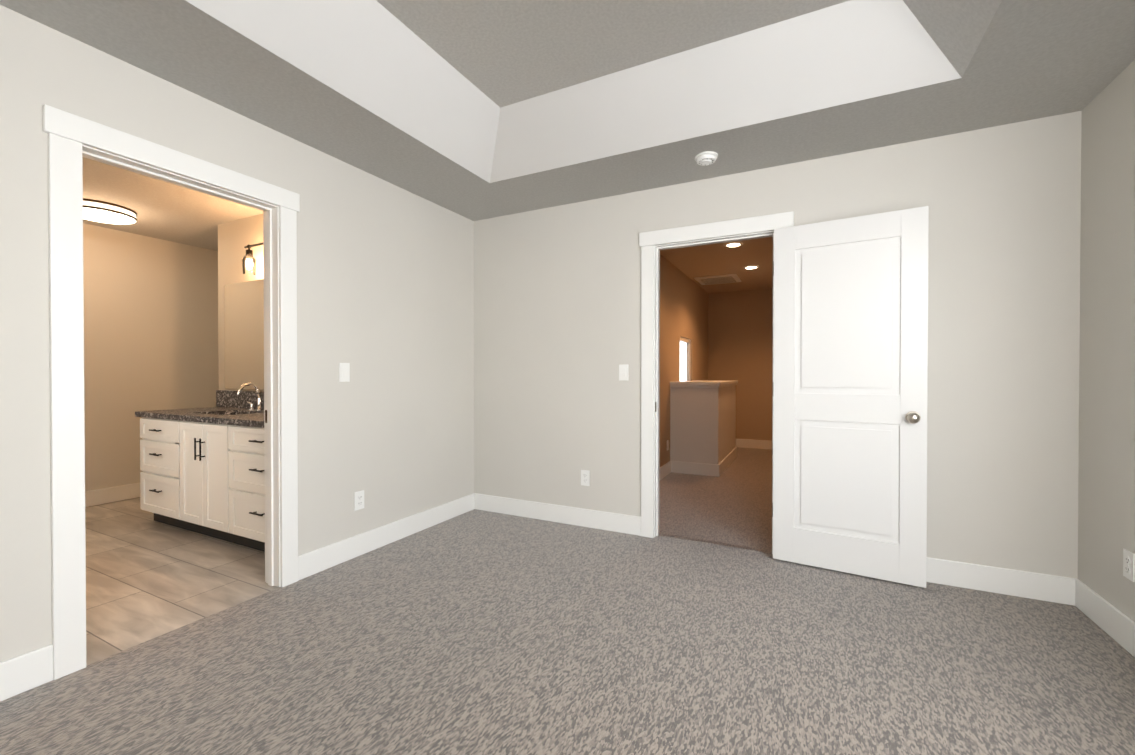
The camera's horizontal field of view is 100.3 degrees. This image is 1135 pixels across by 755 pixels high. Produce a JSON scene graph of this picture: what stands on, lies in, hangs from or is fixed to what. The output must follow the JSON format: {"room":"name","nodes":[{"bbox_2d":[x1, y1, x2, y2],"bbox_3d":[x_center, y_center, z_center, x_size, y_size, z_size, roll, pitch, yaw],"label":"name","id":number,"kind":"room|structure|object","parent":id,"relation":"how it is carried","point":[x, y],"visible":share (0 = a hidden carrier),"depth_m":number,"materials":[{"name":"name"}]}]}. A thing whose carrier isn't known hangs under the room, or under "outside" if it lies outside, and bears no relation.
{"room":"empty bedroom","nodes":[
{"label":"empty bedroom","id":0,"kind":"room"},
{"bbox_2d":[83,223,218,490],"bbox_3d":[-4.245,-0.314,4.022,0.120,2.860,2.890,0,0,27],"label":"wall","id":1,"kind":"structure","parent":0,"point":[150,323],"depth_m":4.39,"materials":[{"name":"paint"}]},
{"bbox_2d":[85,483,139,506],"bbox_3d":[-4.177,1.049,4.015,0.018,0.135,2.620,0,0,27],"label":"baseboard","id":2,"kind":"structure","parent":1,"relation":"attached to","point":[109,495],"depth_m":4.21,"materials":[{"name":"white wood"}]},
{"bbox_2d":[85,497,278,664],"bbox_3d":[-2.898,1.173,3.351,3.140,0.096,2.890,0,0,27],"label":"floor","id":3,"kind":"structure","parent":0,"point":[148,577],"depth_m":2.69,"materials":[{"name":"beige tile"}]},
{"bbox_2d":[135,414,264,551],"bbox_3d":[-2.306,0.711,3.424,1.907,0.819,0.590,0,0,27],"label":"bathroom vanity","id":4,"kind":"object","parent":3,"relation":"on","point":[202,469],"depth_m":3.21,"materials":[{"name":"wood"}]},
{"bbox_2d":[135,406,263,425],"bbox_3d":[-2.310,0.281,3.430,1.922,0.041,0.577,0,0,27],"label":"countertop","id":5,"kind":"structure","parent":4,"relation":"on","point":[218,413],"depth_m":3.41,"materials":[{"name":"grey stone"}]},
{"bbox_2d":[0,5,473,661],"bbox_3d":[-1.793,-0.300,2.180,0.120,2.860,4.423,0,0,27],"label":"wall","id":6,"kind":"structure","parent":0,"point":[386,289],"depth_m":2.71,"materials":[{"name":"paint"}]},
{"bbox_2d":[0,644,52,701],"bbox_3d":[-2.296,1.072,1.048,0.018,0.135,1.629,0,0,27],"label":"baseboard","id":7,"kind":"structure","parent":6,"relation":"attached to","point":[22,673],"depth_m":1.71,"materials":[{"name":"white wood"}]},
{"bbox_2d":[42,104,299,679],"bbox_3d":[-1.774,0.061,2.222,0.168,2.139,0.980,0,0,27],"label":"door frame","id":8,"kind":"structure","parent":6,"relation":"attached to","point":[69,134],"depth_m":1.85,"materials":[{"name":"white wood"}]},
{"bbox_2d":[339,363,349,381],"bbox_3d":[-1.361,-0.032,2.892,0.010,0.115,0.070,0,0,27],"label":"light switch","id":9,"kind":"object","parent":6,"relation":"attached to","point":[344,372],"visible":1,"depth_m":2.89,"materials":[{"name":"white plastic"}]},
{"bbox_2d":[354,490,363,510],"bbox_3d":[-1.314,0.776,2.992,0.008,0.115,0.070,0,0,27],"label":"outlet","id":10,"kind":"object","parent":6,"relation":"attached to","point":[358,500],"visible":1,"depth_m":2.98,"materials":[{"name":"white plastic"}]},
{"bbox_2d":[298,493,475,580],"bbox_3d":[-1.141,1.054,3.323,0.018,0.135,1.572,0,0,27],"label":"baseboard","id":11,"kind":"structure","parent":6,"relation":"attached to","point":[318,560],"depth_m":3.11,"materials":[{"name":"white wood"}]},
{"bbox_2d":[218,214,263,390],"bbox_3d":[-1.997,-0.314,4.044,1.930,2.860,0.817,0,0,27],"label":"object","id":12,"kind":"object","parent":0,"point":[244,329],"depth_m":3.96,"materials":[{"name":"beige paint"}]},
{"bbox_2d":[216,390,263,409],"bbox_3d":[-2.282,0.258,3.484,1.922,0.284,0.455,0,0,27],"label":"backsplash","id":13,"kind":"structure","parent":12,"relation":"attached to","point":[246,400],"depth_m":3.92,"materials":[{"name":"grey stone"}]},
{"bbox_2d":[242,242,262,274],"bbox_3d":[-2.094,-0.955,3.550,1.000,0.280,0.154,0,0,27],"label":"sconce","id":14,"kind":"object","parent":12,"relation":"attached to","point":[249,263],"visible":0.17,"depth_m":3.72,"materials":[{"name":"glass"}]},
{"bbox_2d":[0,509,1134,754],"bbox_3d":[-0.026,1.187,1.296,3.842,0.100,4.423,0,0,27],"label":"floor carpet","id":15,"kind":"object","parent":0,"point":[474,631],"visible":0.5,"depth_m":1.86,"materials":[{"name":"grey carpet"}]},
{"bbox_2d":[0,0,1134,250],"bbox_3d":[-1.467,-1.453,2.006,6.892,0.290,4.243,0,0,27],"label":"ceiling","id":16,"kind":"structure","parent":0,"point":[1016,60],"depth_m":2.24,"materials":[{"name":"grey paint"}]},
{"bbox_2d":[83,198,136,224],"bbox_3d":[-3.630,-1.285,3.680,0.424,0.072,0.424,0,0,27],"label":"ceiling lamp","id":17,"kind":"object","parent":16,"relation":"attached to","point":[102,212],"visible":0.73,"depth_m":3.64,"materials":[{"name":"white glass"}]},
{"bbox_2d":[185,0,960,182],"bbox_3d":[-0.079,-1.448,1.305,2.522,0.290,2.989,0,0,27],"label":"tray ceiling sides","id":18,"kind":"object","parent":16,"relation":"attached to","point":[375,57],"visible":1,"depth_m":2.31,"materials":[{"name":"white paint"}]},
{"bbox_2d":[695,151,717,165],"bbox_3d":[0.825,-1.296,2.816,0.132,0.038,0.132,0,0,27],"label":"smoke detector","id":19,"kind":"object","parent":16,"relation":"attached to","point":[706,158],"visible":0.98,"depth_m":2.79,"materials":[{"name":"white plastic"}]},
{"bbox_2d":[660,254,707,466],"bbox_3d":[1.221,-0.327,5.691,0.120,2.860,4.567,0,0,27],"label":"wall","id":20,"kind":"structure","parent":0,"point":[683,305],"depth_m":5.75,"materials":[{"name":"paint"}]},
{"bbox_2d":[660,461,671,479],"bbox_3d":[0.729,1.044,4.578,0.018,0.135,2.117,0,0,27],"label":"baseboard","id":21,"kind":"structure","parent":20,"relation":"attached to","point":[666,468],"depth_m":5.29,"materials":[{"name":"white wood"}]},
{"bbox_2d":[680,337,690,380],"bbox_3d":[1.504,-0.101,6.249,0.090,0.840,0.680,0,0,27],"label":"window","id":22,"kind":"structure","parent":20,"relation":"in","point":[685,359],"depth_m":6.41,"materials":[{"name":"white glass"}]},
{"bbox_2d":[670,385,735,464],"bbox_3d":[1.764,0.590,6.038,0.540,1.020,1.430,0,0,27],"label":"wall","id":23,"kind":"structure","parent":0,"point":[702,425],"depth_m":5.42,"materials":[{"name":"paint"}]},
{"bbox_2d":[672,461,716,476],"bbox_3d":[1.437,1.038,5.396,0.480,0.135,0.017,0,0,27],"label":"baseboard","id":24,"kind":"structure","parent":23,"relation":"attached to","point":[704,469],"depth_m":5.39,"materials":[{"name":"white wood"}]},
{"bbox_2d":[670,380,737,387],"bbox_3d":[1.775,0.078,6.029,0.565,0.065,1.480,0,0,27],"label":"trim","id":25,"kind":"structure","parent":23,"relation":"on","point":[706,384],"depth_m":5.43,"materials":[{"name":"white wood"}]},
{"bbox_2d":[717,446,737,476],"bbox_3d":[2.011,1.034,5.917,0.014,0.135,1.458,0,0,27],"label":"baseboard","id":26,"kind":"structure","parent":23,"relation":"attached to","point":[732,455],"depth_m":5.73,"materials":[{"name":"white wood"}]},
{"bbox_2d":[659,447,771,549],"bbox_3d":[1.953,1.156,5.332,1.760,0.100,4.567,0,0,27],"label":"floor","id":27,"kind":"structure","parent":0,"point":[732,504],"depth_m":4.19,"materials":[{"name":"grey carpet"}]},
{"bbox_2d":[660,237,772,292],"bbox_3d":[1.953,-1.374,5.312,1.760,0.080,4.567,0,0,27],"label":"ceiling","id":28,"kind":"structure","parent":0,"point":[691,263],"depth_m":5.50,"materials":[{"name":"white paint"}]},
{"bbox_2d":[694,274,741,284],"bbox_3d":[2.062,-1.334,6.478,0.540,0.018,0.550,0,0,27],"label":"hatch","id":29,"kind":"object","parent":28,"relation":"attached to","point":[720,279],"depth_m":6.41,"materials":[{"name":"white plastic"}]},
{"bbox_2d":[725,242,742,246],"bbox_3d":[1.660,-1.326,4.736,0.170,0.008,0.170,0,0,27],"label":"recessed light","id":30,"kind":"object","parent":28,"relation":"in","point":[735,244],"depth_m":4.71,"materials":[{"name":"white plastic"}]},
{"bbox_2d":[744,266,758,268],"bbox_3d":[2.230,-1.334,5.748,0.170,0.008,0.170,0,0,27],"label":"recessed light","id":31,"kind":"object","parent":28,"relation":"in","point":[751,267],"depth_m":5.72,"materials":[{"name":"white plastic"}]},
{"bbox_2d":[708,288,772,440],"bbox_3d":[2.959,-0.340,7.303,1.520,2.860,0.120,0,0,27],"label":"wall","id":32,"kind":"structure","parent":0,"point":[740,333],"depth_m":7.33,"materials":[{"name":"paint"}]},
{"bbox_2d":[736,439,771,449],"bbox_3d":[2.919,1.023,7.257,1.500,0.135,0.018,0,0,27],"label":"baseboard","id":33,"kind":"structure","parent":32,"relation":"attached to","point":[742,443],"depth_m":7.27,"materials":[{"name":"white wood"}]},
{"bbox_2d":[474,111,1081,578],"bbox_3d":[0.947,-0.308,3.203,3.842,2.860,0.120,0,0,27],"label":"wall","id":34,"kind":"structure","parent":0,"point":[556,335],"depth_m":2.60,"materials":[{"name":"paint"}]},
{"bbox_2d":[476,493,640,535],"bbox_3d":[-0.123,1.051,3.682,1.450,0.135,0.014,0,0,27],"label":"baseboard","id":35,"kind":"structure","parent":34,"relation":"attached to","point":[609,521],"depth_m":3.63,"materials":[{"name":"white wood"}]},
{"bbox_2d":[581,470,589,485],"bbox_3d":[0.132,0.754,3.553,0.070,0.115,0.008,0,0,27],"label":"outlet","id":36,"kind":"object","parent":34,"relation":"attached to","point":[585,477],"visible":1,"depth_m":3.55,"materials":[{"name":"white plastic"}]},
{"bbox_2d":[619,364,627,379],"bbox_3d":[0.404,-0.036,3.408,0.070,0.115,0.010,0,0,27],"label":"light switch","id":37,"kind":"object","parent":34,"relation":"attached to","point":[623,371],"visible":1,"depth_m":3.40,"materials":[{"name":"white plastic"}]},
{"bbox_2d":[639,211,793,553],"bbox_3d":[0.978,0.053,3.190,0.980,2.139,0.168,0,0,27],"label":"door frame","id":38,"kind":"structure","parent":34,"relation":"attached to","point":[649,241],"depth_m":3.31,"materials":[{"name":"white wood"}]},
{"bbox_2d":[772,206,928,587],"bbox_3d":[1.577,0.104,2.696,0.762,2.020,0.184,0,0,27],"label":"bedroom door","id":39,"kind":"structure","parent":34,"relation":"in","point":[850,369],"depth_m":2.68,"materials":[{"name":"white wood"}]},
{"bbox_2d":[926,557,1071,604],"bbox_3d":[1.933,1.059,2.636,1.258,0.135,0.018,0,0,27],"label":"baseboard","id":40,"kind":"structure","parent":34,"relation":"attached to","point":[1032,585],"depth_m":2.47,"materials":[{"name":"white wood"}]},
{"bbox_2d":[1078,60,1134,621],"bbox_3d":[1.606,-0.286,0.389,0.120,2.860,4.303,0,0,27],"label":"wall","id":41,"kind":"structure","parent":0,"point":[1106,505],"depth_m":2.11,"materials":[{"name":"paint"}]},
{"bbox_2d":[1072,578,1134,656],"bbox_3d":[1.572,1.076,0.484,0.018,0.135,4.183,0,0,27],"label":"baseboard","id":42,"kind":"structure","parent":41,"relation":"attached to","point":[1116,624],"depth_m":2.10,"materials":[{"name":"white wood"}]},
{"bbox_2d":[1123,548,1134,581],"bbox_3d":[2.331,0.779,1.967,0.008,0.115,0.070,0,0,27],"label":"outlet","id":43,"kind":"object","parent":41,"relation":"attached to","point":[1129,565],"visible":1,"depth_m":1.96,"materials":[{"name":"white plastic"}]}
]}

